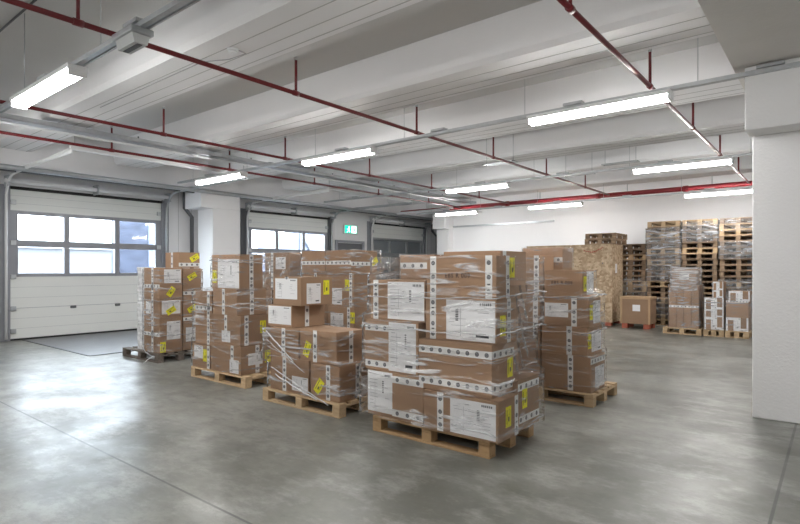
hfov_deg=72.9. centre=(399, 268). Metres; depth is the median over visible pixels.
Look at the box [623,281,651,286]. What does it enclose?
pallet
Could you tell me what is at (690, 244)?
pallet
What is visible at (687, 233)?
pallet
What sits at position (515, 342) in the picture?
cardboard box
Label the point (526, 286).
film
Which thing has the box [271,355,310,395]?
cardboard box
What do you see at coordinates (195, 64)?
conduit
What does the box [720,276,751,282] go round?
pallet
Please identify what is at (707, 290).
pallet
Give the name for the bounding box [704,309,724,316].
cardboard box
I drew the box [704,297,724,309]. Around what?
cardboard box
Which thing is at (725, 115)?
ceiling beam
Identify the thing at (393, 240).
door
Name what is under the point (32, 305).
door
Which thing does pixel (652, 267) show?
pallet
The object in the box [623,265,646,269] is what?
pallet
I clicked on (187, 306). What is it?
cardboard box
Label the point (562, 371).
cardboard box
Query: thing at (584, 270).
film
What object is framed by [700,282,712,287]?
pallet
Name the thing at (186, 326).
cardboard box
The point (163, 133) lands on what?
pipe
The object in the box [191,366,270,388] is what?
pallet
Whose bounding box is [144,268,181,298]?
cardboard box
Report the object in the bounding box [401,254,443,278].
cardboard box
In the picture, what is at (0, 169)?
pipe
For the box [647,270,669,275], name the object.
pallet
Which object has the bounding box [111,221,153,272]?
trailer
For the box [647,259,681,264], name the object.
pallet
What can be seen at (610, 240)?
pallet
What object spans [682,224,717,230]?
pallet
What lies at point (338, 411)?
pallet
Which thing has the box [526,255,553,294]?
cardboard box
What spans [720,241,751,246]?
pallet
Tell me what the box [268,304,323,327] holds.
cardboard box
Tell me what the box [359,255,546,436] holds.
film
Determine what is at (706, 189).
lighting trunking
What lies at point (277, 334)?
cardboard box
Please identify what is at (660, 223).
pallet
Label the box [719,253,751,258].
pallet
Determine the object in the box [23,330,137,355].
dock leveller
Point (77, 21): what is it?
pipe
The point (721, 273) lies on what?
pallet
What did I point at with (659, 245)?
pallet
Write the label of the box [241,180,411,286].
door
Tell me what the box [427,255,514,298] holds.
cardboard box
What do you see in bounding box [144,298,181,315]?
cardboard box
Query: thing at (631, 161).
bracket
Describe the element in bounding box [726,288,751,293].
pallet
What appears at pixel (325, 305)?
cardboard box
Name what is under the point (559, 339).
cardboard box
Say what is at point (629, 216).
wall
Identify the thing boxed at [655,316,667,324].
pallet
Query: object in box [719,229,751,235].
pallet
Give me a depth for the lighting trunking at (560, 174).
10.14 m
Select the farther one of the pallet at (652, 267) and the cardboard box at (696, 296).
the pallet at (652, 267)
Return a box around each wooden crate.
[526,245,571,247]
[572,244,622,325]
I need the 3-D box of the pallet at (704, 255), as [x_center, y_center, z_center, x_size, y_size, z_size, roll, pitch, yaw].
[8.043,-0.324,14.369,0.800,0.144,1.200,0,0,39]
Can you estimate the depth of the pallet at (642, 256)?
15.00 m
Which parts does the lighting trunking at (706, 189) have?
ceiling light, ceiling light, ceiling light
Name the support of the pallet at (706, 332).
on the floor
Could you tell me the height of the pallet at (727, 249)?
0.144 m
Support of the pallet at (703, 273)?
on the pallet at (703, 278)
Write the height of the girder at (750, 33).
0.798 m
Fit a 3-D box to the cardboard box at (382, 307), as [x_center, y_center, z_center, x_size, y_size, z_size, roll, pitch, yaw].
[0.086,0.285,5.075,0.637,0.367,0.370,0,0,39]
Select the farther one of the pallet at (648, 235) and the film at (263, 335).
the pallet at (648, 235)
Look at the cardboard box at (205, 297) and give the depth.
7.47 m
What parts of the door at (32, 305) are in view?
panel, panel, panel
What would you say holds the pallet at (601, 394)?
on the floor
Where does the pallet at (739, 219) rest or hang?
on the pallet at (736, 225)
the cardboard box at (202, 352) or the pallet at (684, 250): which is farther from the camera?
the pallet at (684, 250)
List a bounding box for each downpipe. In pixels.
[183,192,193,252]
[431,221,436,254]
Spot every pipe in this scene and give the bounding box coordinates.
[0,0,609,195]
[0,100,508,203]
[0,126,460,207]
[0,163,432,220]
[0,169,431,220]
[401,176,751,213]
[557,0,749,183]
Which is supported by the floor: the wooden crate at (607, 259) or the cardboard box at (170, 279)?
the wooden crate at (607, 259)
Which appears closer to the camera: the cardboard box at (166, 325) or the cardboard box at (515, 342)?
the cardboard box at (515, 342)
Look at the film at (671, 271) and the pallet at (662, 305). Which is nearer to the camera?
the film at (671, 271)
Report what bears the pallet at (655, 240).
on the pallet at (659, 245)
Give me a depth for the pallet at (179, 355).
8.96 m
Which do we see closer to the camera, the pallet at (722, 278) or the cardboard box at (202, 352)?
the cardboard box at (202, 352)
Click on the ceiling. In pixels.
(50, 43)
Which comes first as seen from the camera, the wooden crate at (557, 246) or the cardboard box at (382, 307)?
the cardboard box at (382, 307)
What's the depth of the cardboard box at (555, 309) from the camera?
6.07 m
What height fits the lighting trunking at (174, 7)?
1.015 m
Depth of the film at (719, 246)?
13.60 m
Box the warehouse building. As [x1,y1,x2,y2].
[18,247,256,272]
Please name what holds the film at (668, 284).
on the pallet at (686, 331)
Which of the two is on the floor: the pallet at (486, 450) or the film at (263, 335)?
the pallet at (486, 450)
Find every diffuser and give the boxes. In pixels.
[446,184,505,192]
[529,203,581,208]
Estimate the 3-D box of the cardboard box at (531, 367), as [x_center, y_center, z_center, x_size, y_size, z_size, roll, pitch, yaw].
[1.535,1.078,6.600,0.537,0.553,0.397,0,0,39]
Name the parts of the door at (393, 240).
panel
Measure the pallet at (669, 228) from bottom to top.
0.144 m
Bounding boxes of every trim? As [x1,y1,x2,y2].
[335,240,364,249]
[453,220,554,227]
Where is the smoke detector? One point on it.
(233, 51)
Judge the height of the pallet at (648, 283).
0.144 m
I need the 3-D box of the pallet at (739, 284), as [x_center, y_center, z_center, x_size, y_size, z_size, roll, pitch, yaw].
[8.743,0.406,13.848,0.800,0.144,1.200,0,0,39]
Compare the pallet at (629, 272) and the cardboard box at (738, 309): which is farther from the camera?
the pallet at (629, 272)
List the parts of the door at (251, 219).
panel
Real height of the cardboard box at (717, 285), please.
0.187 m
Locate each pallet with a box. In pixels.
[123,346,192,362]
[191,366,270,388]
[263,386,367,418]
[373,415,533,458]
[539,381,616,407]
[585,233,626,239]
[585,238,626,244]
[623,244,645,249]
[623,249,646,254]
[623,254,646,259]
[623,260,646,264]
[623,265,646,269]
[623,270,645,275]
[623,276,645,280]
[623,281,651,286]
[623,286,646,291]
[623,291,646,295]
[646,232,679,237]
[646,281,669,286]
[647,220,681,226]
[647,226,680,232]
[647,237,681,243]
[647,243,681,248]
[647,248,681,253]
[647,254,681,259]
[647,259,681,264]
[647,265,681,270]
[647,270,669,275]
[647,276,669,281]
[647,287,667,292]
[647,292,667,297]
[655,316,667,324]
[656,298,667,303]
[656,302,667,308]
[656,307,667,314]
[656,311,667,319]
[663,325,703,335]
[682,219,717,225]
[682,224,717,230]
[682,230,718,236]
[682,236,718,242]
[682,242,717,247]
[682,248,717,253]
[682,253,717,258]
[682,259,719,264]
[682,265,719,270]
[700,276,719,281]
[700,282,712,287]
[701,271,718,275]
[703,288,712,293]
[703,329,724,336]
[719,223,751,229]
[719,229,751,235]
[719,235,751,241]
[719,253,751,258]
[719,271,751,276]
[720,217,751,223]
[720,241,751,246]
[720,247,751,252]
[720,259,751,264]
[720,265,751,270]
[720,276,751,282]
[725,330,751,338]
[726,282,751,288]
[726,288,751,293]
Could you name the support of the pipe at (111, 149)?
attached to the pipe at (687, 188)
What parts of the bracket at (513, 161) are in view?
frame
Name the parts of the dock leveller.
edge frame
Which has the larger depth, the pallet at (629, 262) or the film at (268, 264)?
the pallet at (629, 262)
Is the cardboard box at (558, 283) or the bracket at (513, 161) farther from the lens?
the bracket at (513, 161)
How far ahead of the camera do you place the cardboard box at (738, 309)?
11.82 m
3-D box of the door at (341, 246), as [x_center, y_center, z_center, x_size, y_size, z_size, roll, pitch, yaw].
[-1.741,0.290,19.099,0.100,2.380,1.200,0,0,39]
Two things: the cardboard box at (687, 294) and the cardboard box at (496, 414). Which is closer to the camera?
the cardboard box at (496, 414)
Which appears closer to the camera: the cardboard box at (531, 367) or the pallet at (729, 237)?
the cardboard box at (531, 367)
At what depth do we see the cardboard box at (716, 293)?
12.04 m
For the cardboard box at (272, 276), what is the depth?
9.39 m
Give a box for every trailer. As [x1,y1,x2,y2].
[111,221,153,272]
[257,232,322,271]
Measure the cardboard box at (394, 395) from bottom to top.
0.413 m
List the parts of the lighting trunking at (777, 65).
ceiling light, ceiling light, ceiling light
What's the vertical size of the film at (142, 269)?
1.487 m
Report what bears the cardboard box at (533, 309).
on the cardboard box at (531, 367)
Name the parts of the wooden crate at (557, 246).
lid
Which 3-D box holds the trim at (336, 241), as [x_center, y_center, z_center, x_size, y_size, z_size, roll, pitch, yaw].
[-1.759,0.250,19.119,0.050,2.500,1.450,0,0,39]
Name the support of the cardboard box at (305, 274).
on the cardboard box at (325, 305)
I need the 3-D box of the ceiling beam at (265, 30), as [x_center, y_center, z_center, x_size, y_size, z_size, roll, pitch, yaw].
[0.404,-2.518,4.004,22.400,0.463,0.900,0,0,39]
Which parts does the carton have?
lid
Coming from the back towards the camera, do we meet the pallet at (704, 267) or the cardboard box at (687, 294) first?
the pallet at (704, 267)
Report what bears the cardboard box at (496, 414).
on the pallet at (486, 450)
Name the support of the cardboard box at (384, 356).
on the cardboard box at (394, 395)
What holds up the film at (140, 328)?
on the pallet at (179, 355)
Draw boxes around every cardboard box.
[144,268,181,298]
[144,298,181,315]
[144,315,181,353]
[165,252,199,267]
[182,268,200,295]
[182,295,195,321]
[182,321,195,349]
[193,343,210,368]
[195,291,212,316]
[196,316,211,344]
[211,342,272,374]
[212,254,262,288]
[212,313,269,345]
[213,288,265,315]
[265,252,303,274]
[265,275,303,311]
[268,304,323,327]
[270,325,328,358]
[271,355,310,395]
[273,276,331,305]
[300,326,364,365]
[302,251,325,272]
[304,273,327,276]
[311,361,367,402]
[324,304,327,324]
[326,250,377,272]
[328,273,375,306]
[328,306,370,331]
[365,318,425,375]
[368,369,426,424]
[371,279,426,322]
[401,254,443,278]
[419,337,513,398]
[424,388,518,443]
[426,297,515,344]
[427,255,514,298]
[444,251,525,299]
[510,371,538,430]
[514,300,517,371]
[518,294,544,337]
[518,336,541,385]
[523,248,571,269]
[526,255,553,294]
[542,324,601,356]
[542,352,604,392]
[544,297,600,326]
[545,270,593,297]
[669,285,675,326]
[672,268,699,284]
[676,285,683,327]
[684,285,690,327]
[691,285,702,328]
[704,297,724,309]
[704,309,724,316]
[704,317,724,329]
[713,281,725,289]
[713,290,725,297]
[726,300,750,317]
[726,317,750,331]
[729,290,751,300]
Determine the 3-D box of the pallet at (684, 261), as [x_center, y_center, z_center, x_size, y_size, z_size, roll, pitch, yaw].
[8.068,-0.178,14.377,0.800,0.144,1.200,0,0,39]
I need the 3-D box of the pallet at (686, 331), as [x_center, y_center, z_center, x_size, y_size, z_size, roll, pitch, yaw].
[6.672,1.428,12.696,0.800,0.144,0.660,0,0,39]
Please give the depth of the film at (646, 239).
14.49 m
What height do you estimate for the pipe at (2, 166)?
0.100 m
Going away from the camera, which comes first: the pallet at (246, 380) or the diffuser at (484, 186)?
the pallet at (246, 380)
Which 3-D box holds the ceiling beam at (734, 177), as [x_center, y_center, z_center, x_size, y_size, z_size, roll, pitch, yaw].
[9.108,-2.518,14.791,22.400,0.463,0.900,0,0,39]
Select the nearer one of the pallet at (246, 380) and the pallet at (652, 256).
the pallet at (246, 380)
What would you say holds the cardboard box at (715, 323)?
on the pallet at (706, 332)
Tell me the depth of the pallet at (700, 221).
14.07 m
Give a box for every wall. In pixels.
[0,170,436,254]
[450,186,751,310]
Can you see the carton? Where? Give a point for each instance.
(633, 309)
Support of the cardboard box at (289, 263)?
on the cardboard box at (272, 276)
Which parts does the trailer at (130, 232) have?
door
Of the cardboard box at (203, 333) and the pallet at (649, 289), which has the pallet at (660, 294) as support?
the pallet at (649, 289)
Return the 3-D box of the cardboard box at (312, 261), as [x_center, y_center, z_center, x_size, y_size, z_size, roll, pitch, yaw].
[-1.201,-0.115,8.934,0.547,0.347,0.600,0,0,39]
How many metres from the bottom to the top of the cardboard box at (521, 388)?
0.423 m
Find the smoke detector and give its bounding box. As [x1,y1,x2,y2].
[206,47,245,61]
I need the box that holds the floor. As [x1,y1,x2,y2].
[0,321,799,523]
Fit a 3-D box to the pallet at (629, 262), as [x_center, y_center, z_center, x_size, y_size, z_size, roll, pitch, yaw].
[6.746,-0.178,15.446,0.800,0.144,1.200,0,0,39]
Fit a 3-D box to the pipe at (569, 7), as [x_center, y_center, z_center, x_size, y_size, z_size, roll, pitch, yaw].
[2.884,-2.220,6.154,0.062,0.440,17.200,0,0,39]
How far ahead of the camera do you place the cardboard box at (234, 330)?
7.09 m
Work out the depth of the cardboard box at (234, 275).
7.09 m
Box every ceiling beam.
[0,0,422,151]
[113,0,714,168]
[207,42,744,178]
[281,94,745,190]
[340,132,751,197]
[387,156,751,205]
[426,173,751,208]
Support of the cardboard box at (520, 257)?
on the cardboard box at (515, 342)
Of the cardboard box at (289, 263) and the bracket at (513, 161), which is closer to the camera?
the cardboard box at (289, 263)
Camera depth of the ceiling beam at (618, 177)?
14.52 m
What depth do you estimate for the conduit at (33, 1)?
5.84 m
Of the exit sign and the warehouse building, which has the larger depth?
the warehouse building
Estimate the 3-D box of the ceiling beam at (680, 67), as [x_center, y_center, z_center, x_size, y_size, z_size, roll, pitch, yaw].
[3.305,-2.518,7.600,22.400,0.463,0.900,0,0,39]
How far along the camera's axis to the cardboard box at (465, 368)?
4.46 m
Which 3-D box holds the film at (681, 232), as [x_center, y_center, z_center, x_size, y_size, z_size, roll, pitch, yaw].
[8.057,-0.960,14.379,0.920,0.520,1.318,0,0,39]
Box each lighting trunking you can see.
[0,0,200,113]
[177,38,799,184]
[324,146,751,202]
[416,176,751,215]
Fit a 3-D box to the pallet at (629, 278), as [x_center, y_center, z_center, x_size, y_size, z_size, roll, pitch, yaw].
[6.722,0.260,15.431,0.800,0.144,1.200,0,0,39]
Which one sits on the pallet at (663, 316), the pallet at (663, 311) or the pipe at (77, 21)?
the pallet at (663, 311)
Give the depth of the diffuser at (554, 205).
15.40 m
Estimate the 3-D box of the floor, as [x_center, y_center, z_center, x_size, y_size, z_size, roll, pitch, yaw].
[2.441,1.650,6.768,22.700,0.300,25.600,0,0,39]
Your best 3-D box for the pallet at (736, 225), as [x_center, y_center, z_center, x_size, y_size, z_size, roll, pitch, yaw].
[8.716,-1.054,13.845,0.800,0.144,1.200,0,0,39]
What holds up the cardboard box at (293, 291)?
on the cardboard box at (289, 316)
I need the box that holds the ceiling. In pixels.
[0,0,718,158]
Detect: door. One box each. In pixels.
[0,136,247,341]
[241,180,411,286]
[338,243,361,249]
[367,206,481,279]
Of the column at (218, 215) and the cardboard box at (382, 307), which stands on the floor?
the column at (218, 215)
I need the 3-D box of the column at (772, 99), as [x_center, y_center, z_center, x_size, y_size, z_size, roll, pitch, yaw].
[4.299,-0.226,5.391,1.320,3.452,1.410,0,0,39]
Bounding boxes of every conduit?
[0,0,36,31]
[100,64,197,107]
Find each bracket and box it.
[482,138,517,166]
[563,173,595,176]
[601,160,639,165]
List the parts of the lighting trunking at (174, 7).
ceiling light, emergency light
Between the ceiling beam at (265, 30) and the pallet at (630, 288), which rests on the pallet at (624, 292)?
the pallet at (630, 288)
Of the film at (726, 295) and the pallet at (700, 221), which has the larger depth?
the pallet at (700, 221)
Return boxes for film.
[137,267,164,349]
[138,269,202,362]
[191,256,272,371]
[261,326,367,405]
[299,249,381,324]
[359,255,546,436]
[514,285,528,371]
[519,270,606,391]
[645,227,681,280]
[668,284,704,327]
[670,267,701,290]
[680,221,718,241]
[718,241,751,258]
[725,293,751,329]
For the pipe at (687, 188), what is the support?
hanging from the ceiling beam at (618, 177)
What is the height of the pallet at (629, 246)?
0.144 m
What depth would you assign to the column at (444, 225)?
20.12 m
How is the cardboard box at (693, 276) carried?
on the cardboard box at (696, 296)
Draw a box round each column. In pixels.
[185,189,239,290]
[433,214,453,254]
[745,57,799,423]
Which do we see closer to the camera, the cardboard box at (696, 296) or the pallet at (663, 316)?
the cardboard box at (696, 296)
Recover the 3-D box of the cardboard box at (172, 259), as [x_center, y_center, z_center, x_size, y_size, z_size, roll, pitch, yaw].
[-3.712,-0.150,9.251,0.441,0.257,0.380,0,0,39]
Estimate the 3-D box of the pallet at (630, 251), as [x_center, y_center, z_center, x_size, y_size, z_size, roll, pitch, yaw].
[6.744,-0.470,15.429,0.800,0.144,1.200,0,0,39]
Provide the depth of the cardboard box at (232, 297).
7.13 m
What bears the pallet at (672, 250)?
on the pallet at (652, 256)
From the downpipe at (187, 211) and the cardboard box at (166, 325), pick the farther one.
the downpipe at (187, 211)
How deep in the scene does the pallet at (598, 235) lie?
14.59 m
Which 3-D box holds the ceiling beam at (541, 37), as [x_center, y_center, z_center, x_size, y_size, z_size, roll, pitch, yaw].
[1.855,-2.518,5.802,22.400,0.463,0.900,0,0,39]
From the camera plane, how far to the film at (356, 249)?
8.46 m
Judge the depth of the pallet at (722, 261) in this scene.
13.55 m
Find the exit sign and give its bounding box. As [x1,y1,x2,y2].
[343,224,356,234]
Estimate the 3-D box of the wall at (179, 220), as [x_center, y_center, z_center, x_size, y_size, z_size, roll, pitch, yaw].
[-6.274,-0.625,13.800,0.302,4.250,25.600,0,0,39]
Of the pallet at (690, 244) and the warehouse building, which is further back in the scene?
the warehouse building
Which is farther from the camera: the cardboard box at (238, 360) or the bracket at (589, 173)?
the bracket at (589, 173)
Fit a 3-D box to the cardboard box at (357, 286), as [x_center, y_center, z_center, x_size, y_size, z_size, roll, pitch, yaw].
[-0.754,0.320,8.508,0.557,0.517,0.501,0,0,39]
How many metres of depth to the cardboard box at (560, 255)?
6.64 m
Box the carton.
[620,295,656,328]
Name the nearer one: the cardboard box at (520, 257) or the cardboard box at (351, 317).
the cardboard box at (520, 257)
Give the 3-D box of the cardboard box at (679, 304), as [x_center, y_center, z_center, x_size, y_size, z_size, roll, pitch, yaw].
[6.619,0.863,12.710,0.147,0.983,0.500,0,0,39]
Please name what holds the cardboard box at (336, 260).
on the cardboard box at (357, 286)
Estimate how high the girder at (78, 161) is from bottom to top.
0.748 m
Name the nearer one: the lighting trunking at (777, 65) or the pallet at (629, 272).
the lighting trunking at (777, 65)
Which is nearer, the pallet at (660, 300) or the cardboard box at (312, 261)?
the cardboard box at (312, 261)
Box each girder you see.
[0,136,439,217]
[698,0,799,90]
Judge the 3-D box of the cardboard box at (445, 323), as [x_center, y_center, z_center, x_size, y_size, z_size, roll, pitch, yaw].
[0.599,0.420,4.616,0.691,0.357,0.340,0,0,39]
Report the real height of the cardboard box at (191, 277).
0.462 m
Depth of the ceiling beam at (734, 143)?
12.35 m
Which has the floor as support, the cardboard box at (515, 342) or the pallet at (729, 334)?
the pallet at (729, 334)
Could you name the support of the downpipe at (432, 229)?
on the floor
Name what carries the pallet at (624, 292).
on the pallet
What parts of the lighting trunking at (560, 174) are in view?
ceiling light, ceiling light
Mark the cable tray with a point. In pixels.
(5, 118)
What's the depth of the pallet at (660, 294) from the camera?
14.63 m
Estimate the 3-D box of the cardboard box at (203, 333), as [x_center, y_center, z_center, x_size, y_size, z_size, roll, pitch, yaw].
[-2.567,0.850,7.671,0.407,0.377,0.480,0,0,39]
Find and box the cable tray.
[0,113,475,204]
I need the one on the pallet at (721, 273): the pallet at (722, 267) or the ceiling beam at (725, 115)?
the pallet at (722, 267)
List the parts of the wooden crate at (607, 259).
lid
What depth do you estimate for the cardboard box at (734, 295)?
11.78 m
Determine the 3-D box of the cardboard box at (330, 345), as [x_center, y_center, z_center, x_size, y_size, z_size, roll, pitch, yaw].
[-0.731,0.819,5.875,0.560,0.335,0.431,0,0,39]
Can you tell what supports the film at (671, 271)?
attached to the cardboard box at (693, 276)
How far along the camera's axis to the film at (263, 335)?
5.96 m
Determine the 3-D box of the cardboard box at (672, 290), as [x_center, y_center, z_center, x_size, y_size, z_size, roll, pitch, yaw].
[6.499,0.863,12.807,0.147,0.983,0.500,0,0,39]
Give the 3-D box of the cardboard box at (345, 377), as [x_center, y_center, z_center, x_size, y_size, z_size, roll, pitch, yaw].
[-0.643,1.173,5.785,0.430,0.363,0.441,0,0,39]
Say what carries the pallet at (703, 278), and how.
on the pallet at (705, 284)
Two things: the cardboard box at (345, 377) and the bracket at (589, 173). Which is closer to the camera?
the cardboard box at (345, 377)
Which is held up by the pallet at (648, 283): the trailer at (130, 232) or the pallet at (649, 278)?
the pallet at (649, 278)

